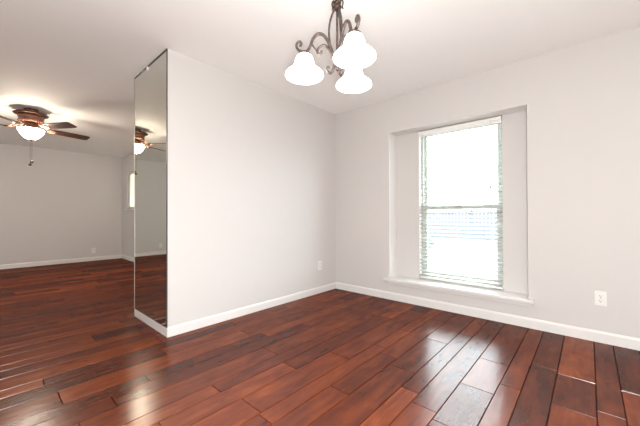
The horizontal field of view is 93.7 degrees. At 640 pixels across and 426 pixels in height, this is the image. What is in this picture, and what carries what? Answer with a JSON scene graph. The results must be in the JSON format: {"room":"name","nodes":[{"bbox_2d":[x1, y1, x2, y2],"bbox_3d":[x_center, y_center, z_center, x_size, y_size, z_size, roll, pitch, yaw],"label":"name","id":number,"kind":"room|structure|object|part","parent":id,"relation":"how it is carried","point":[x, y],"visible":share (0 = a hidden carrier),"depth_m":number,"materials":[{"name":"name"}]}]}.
{"room":"empty dining room","nodes":[
{"label":"empty dining room","id":0,"kind":"room"},
{"bbox_2d":[0,143,121,264],"bbox_3d":[-6.234,-0.073,5.834,0.150,2.560,6.900,-1,-1,42],"label":"wall","id":1,"kind":"structure","parent":0,"point":[66,204],"depth_m":6.41,"materials":[{"name":"grey paint"}]},
{"bbox_2d":[0,254,120,268],"bbox_3d":[-6.591,1.040,5.300,0.014,0.088,5.335,-1,-1,42],"label":"baseboard","id":2,"kind":"structure","parent":1,"relation":"attached to","point":[51,262],"depth_m":6.40,"materials":[{"name":"white wood"}]},
{"bbox_2d":[122,153,133,257],"bbox_3d":[-2.908,-0.085,5.695,4.992,2.560,0.160,-1,-1,42],"label":"wall","id":3,"kind":"structure","parent":0,"point":[127,161],"depth_m":7.05,"materials":[{"name":"grey paint"}]},
{"bbox_2d":[121,254,133,261],"bbox_3d":[-2.962,1.030,5.621,4.992,0.088,0.014,-1,-1,42],"label":"baseboard","id":4,"kind":"structure","parent":3,"relation":"attached to","point":[122,256],"depth_m":6.95,"materials":[{"name":"white wood"}]},
{"bbox_2d":[124,171,133,209],"bbox_3d":[-4.170,-0.517,6.760,1.005,0.892,0.140,-1,-1,42],"label":"window","id":5,"kind":"structure","parent":3,"relation":"in","point":[130,174],"depth_m":6.99,"materials":[{"name":"grey plastic"}]},
{"bbox_3d":[-4.147,-0.528,6.787,0.925,0.870,0.070,-1,-1,42],"label":"frame","id":6,"kind":"part","parent":5,"relation":"part of","materials":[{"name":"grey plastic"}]},
{"bbox_3d":[-4.153,-0.528,6.780,0.835,0.780,0.004,-1,-1,42],"label":"pane","id":7,"kind":"part","parent":5,"relation":"part of","materials":[{"name":"clear glass"}]},
{"bbox_2d":[167,49,335,337],"bbox_3d":[-0.838,-0.168,3.645,0.828,2.440,2.263,-1,-1,42],"label":"wall","id":8,"kind":"structure","parent":0,"point":[252,198],"depth_m":3.08,"materials":[{"name":"grey paint"}]},
{"bbox_2d":[134,309,166,336],"bbox_3d":[-1.587,1.011,2.795,0.828,0.075,0.006,-1,-1,42],"label":"baseboard","id":9,"kind":"structure","parent":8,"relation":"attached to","point":[161,329],"depth_m":2.76,"materials":[{"name":"white wood"}]},
{"bbox_2d":[134,48,167,328],"bbox_3d":[-1.598,-0.208,2.804,0.820,2.363,0.016,-1,-1,42],"label":"wall mirror","id":10,"kind":"object","parent":8,"relation":"attached to","point":[151,84],"visible":1,"depth_m":2.77,"materials":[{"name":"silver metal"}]},
{"bbox_2d":[318,261,321,269],"bbox_3d":[0.000,0.690,3.957,0.010,0.116,0.072,-1,-1,42],"label":"wall outlet","id":11,"kind":"object","parent":8,"relation":"attached to","point":[319,262],"visible":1,"depth_m":3.95,"materials":[{"name":"white plastic"}]},
{"bbox_2d":[0,258,639,425],"bbox_3d":[-2.438,1.108,2.295,10.210,0.120,6.400,-1,-1,42],"label":"floor","id":12,"kind":"structure","parent":0,"point":[74,350],"depth_m":2.02,"materials":[{"name":"brown wood"}]},
{"bbox_2d":[0,0,639,157],"bbox_3d":[-2.380,-1.467,2.389,10.510,0.150,6.900,-1,-1,42],"label":"ceiling","id":13,"kind":"structure","parent":0,"point":[75,62],"depth_m":2.48,"materials":[{"name":"white paint"}]},
{"bbox_2d":[0,108,89,165],"bbox_3d":[-3.857,-0.999,4.020,1.249,0.751,1.283,-1,-1,42],"label":"ceiling fan","id":14,"kind":"object","parent":13,"relation":"hanging from","point":[31,118],"visible":1,"depth_m":3.92,"materials":[{"name":"brown wood"}]},
{"bbox_3d":[-3.777,-1.139,3.561,0.136,0.040,0.463,0,0,-8],"label":"blade","id":15,"kind":"part","parent":14,"relation":"part of","materials":[{"name":"brown wood"}]},
{"bbox_3d":[-3.837,-1.046,3.987,0.255,0.135,0.265,-1,-1,42],"label":"lamp shade","id":16,"kind":"part","parent":14,"relation":"part of","materials":[{"name":"white glass"}]},
{"bbox_3d":[-3.838,-1.308,3.989,0.356,0.043,0.356,-1,-1,42],"label":"ceiling plate","id":17,"kind":"part","parent":14,"relation":"part of","materials":[{"name":"brown metal"}]},
{"bbox_3d":[-3.412,-1.137,3.913,0.463,0.040,0.136,0,0,10],"label":"blade","id":18,"kind":"part","parent":14,"relation":"part of","materials":[{"name":"brown wood"}]},
{"bbox_3d":[-3.634,-1.133,4.369,0.136,0.040,0.463,0,0,28],"label":"blade","id":19,"kind":"part","parent":14,"relation":"part of","materials":[{"name":"brown wood"}]},
{"bbox_2d":[285,0,375,93],"bbox_3d":[0.117,-1.056,1.560,0.490,0.701,0.466,-1,-1,42],"label":"chandelier","id":20,"kind":"object","parent":13,"relation":"hanging from","point":[352,54],"visible":1,"depth_m":1.53,"materials":[{"name":"white glass"}]},
{"bbox_3d":[-0.080,-0.761,1.555,0.197,0.113,0.197,-1,-1,42],"label":"lamp shade","id":21,"kind":"part","parent":20,"relation":"part of","materials":[{"name":"white glass"}]},
{"bbox_3d":[-0.081,-0.768,1.555,0.058,0.091,0.058,-1,-1,42],"label":"bulb","id":22,"kind":"part","parent":20,"relation":"part of","materials":[{"name":"white glass"}]},
{"bbox_3d":[-0.023,-0.848,1.550,0.212,0.168,0.016,0,0,6],"label":"arm","id":23,"kind":"part","parent":20,"relation":"part of","materials":[{"name":"brown metal"}]},
{"bbox_3d":[0.062,-0.924,1.539,0.042,0.259,0.010,0,0,0],"label":"cage rod","id":24,"kind":"part","parent":20,"relation":"part of","materials":[{"name":"brown metal"}]},
{"bbox_3d":[0.101,-0.924,1.562,0.010,0.259,0.042,0,-1,30],"label":"cage rod","id":25,"kind":"part","parent":20,"relation":"part of","materials":[{"name":"brown metal"}]},
{"bbox_3d":[0.101,-0.924,1.516,0.010,0.259,0.042,0,-1,-30],"label":"cage rod","id":26,"kind":"part","parent":20,"relation":"part of","materials":[{"name":"brown metal"}]},
{"bbox_3d":[0.134,-0.850,1.437,0.195,0.167,0.095,-1,-1,42],"label":"arm","id":27,"kind":"part","parent":20,"relation":"part of","materials":[{"name":"brown metal"}]},
{"bbox_3d":[0.188,-0.768,1.676,0.058,0.091,0.058,-1,-1,42],"label":"bulb","id":28,"kind":"part","parent":20,"relation":"part of","materials":[{"name":"white glass"}]},
{"bbox_3d":[0.188,-0.761,1.676,0.197,0.113,0.197,-1,-1,42],"label":"lamp shade","id":29,"kind":"part","parent":20,"relation":"part of","materials":[{"name":"white glass"}]},
{"bbox_3d":[0.158,-0.763,1.383,0.197,0.113,0.197,-1,-1,42],"label":"lamp shade","id":30,"kind":"part","parent":20,"relation":"part of","materials":[{"name":"white glass"}]},
{"bbox_3d":[0.158,-0.770,1.383,0.058,0.091,0.058,-1,-1,42],"label":"bulb","id":31,"kind":"part","parent":20,"relation":"part of","materials":[{"name":"white glass"}]},
{"bbox_2d":[335,26,639,337],"bbox_3d":[2.013,-0.123,2.812,4.550,2.560,0.300,-1,-1,42],"label":"wall","id":32,"kind":"structure","parent":0,"point":[576,219],"depth_m":2.65,"materials":[{"name":"grey paint"}]},
{"bbox_2d":[389,104,528,298],"bbox_3d":[1.426,-0.102,3.260,1.402,1.764,0.186,-1,-1,42],"label":"trim","id":33,"kind":"structure","parent":32,"relation":"attached to","point":[392,135],"depth_m":3.67,"materials":[{"name":"white"}]},
{"bbox_2d":[383,275,534,303],"bbox_3d":[1.426,0.796,3.257,1.500,0.032,0.303,-1,-1,42],"label":"windowsill","id":34,"kind":"structure","parent":32,"relation":"attached to","point":[437,284],"depth_m":3.11,"materials":[{"name":"white wood"}]},
{"bbox_2d":[387,281,530,306],"bbox_3d":[1.361,0.834,3.180,1.443,0.028,0.015,-1,-1,42],"label":"trim","id":35,"kind":"structure","parent":32,"relation":"attached to","point":[390,282],"depth_m":3.07,"materials":[{"name":"white wood"}]},
{"bbox_2d":[421,122,502,285],"bbox_3d":[1.567,-0.102,3.367,0.868,1.764,0.068,-1,-1,42],"label":"window","id":36,"kind":"structure","parent":32,"relation":"in","point":[499,125],"depth_m":3.29,"materials":[{"name":"grey plastic"}]},
{"bbox_2d":[418,116,502,288],"bbox_3d":[1.512,-0.096,3.307,0.863,1.748,0.086,-1,-1,42],"label":"window blind","id":37,"kind":"object","parent":36,"relation":"attached to","point":[494,120],"visible":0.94,"depth_m":3.27,"materials":[{"name":"white plastic"}]},
{"bbox_3d":[1.271,-0.094,3.543,0.002,1.694,0.055,-1,-1,42],"label":"ladder cord","id":38,"kind":"part","parent":37,"relation":"part of","materials":[{"name":"white fabric"}]},
{"bbox_3d":[1.523,-0.097,3.318,0.002,1.694,0.055,-1,-1,42],"label":"ladder cord","id":39,"kind":"part","parent":37,"relation":"part of","materials":[{"name":"white fabric"}]},
{"bbox_3d":[1.526,0.758,3.311,0.856,0.020,0.052,-1,-1,42],"label":"rail","id":40,"kind":"part","parent":37,"relation":"part of","materials":[{"name":"white plastic"}]},
{"bbox_3d":[1.740,-0.627,3.064,0.002,0.659,0.002,-1,-1,42],"label":"lift cord","id":41,"kind":"part","parent":37,"relation":"part of","materials":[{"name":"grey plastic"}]},
{"bbox_3d":[1.774,-0.099,3.092,0.002,1.694,0.055,-1,-1,42],"label":"ladder cord","id":42,"kind":"part","parent":37,"relation":"part of","materials":[{"name":"white fabric"}]},
{"bbox_3d":[1.579,-0.502,3.385,0.812,0.906,0.022,-1,-1,42],"label":"sash","id":43,"kind":"part","parent":36,"relation":"part of","materials":[{"name":"grey plastic"}]},
{"bbox_3d":[1.565,0.325,3.361,0.812,0.850,0.023,-1,-1,42],"label":"sash","id":44,"kind":"part","parent":36,"relation":"part of","materials":[{"name":"grey plastic"}]},
{"bbox_2d":[336,282,639,350],"bbox_3d":[1.856,0.993,2.736,4.400,0.088,0.014,-1,-1,42],"label":"baseboard","id":45,"kind":"structure","parent":32,"relation":"attached to","point":[628,342],"depth_m":2.80,"materials":[{"name":"white wood"}]},
{"bbox_2d":[594,291,606,306],"bbox_3d":[2.240,0.683,2.397,0.072,0.116,0.010,-1,-1,42],"label":"wall outlet","id":46,"kind":"object","parent":32,"relation":"attached to","point":[600,297],"visible":1,"depth_m":2.39,"materials":[{"name":"white plastic"}]},
{"label":"outside","id":47,"kind":"structure","parent":0,"visible":0},
{"bbox_2d":[428,225,496,277],"bbox_3d":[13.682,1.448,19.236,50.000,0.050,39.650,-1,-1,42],"label":"ground","id":48,"kind":"structure","parent":47,"point":[450,241],"depth_m":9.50,"materials":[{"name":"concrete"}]},
{"bbox_2d":[428,236,434,251],"bbox_3d":[3.403,1.041,9.702,0.621,0.689,0.608,-1,-1,42],"label":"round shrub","id":49,"kind":"object","parent":48,"relation":"on","point":[428,236],"visible":0.16,"depth_m":9.57,"materials":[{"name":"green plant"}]},
{"bbox_2d":[428,210,496,240],"bbox_3d":[6.642,0.621,15.986,18.140,1.600,0.110,-1,-1,42],"label":"fence","id":50,"kind":"object","parent":48,"relation":"on","point":[479,214],"visible":0.07,"depth_m":15.34,"materials":[{"name":"grey paint"}]}
]}

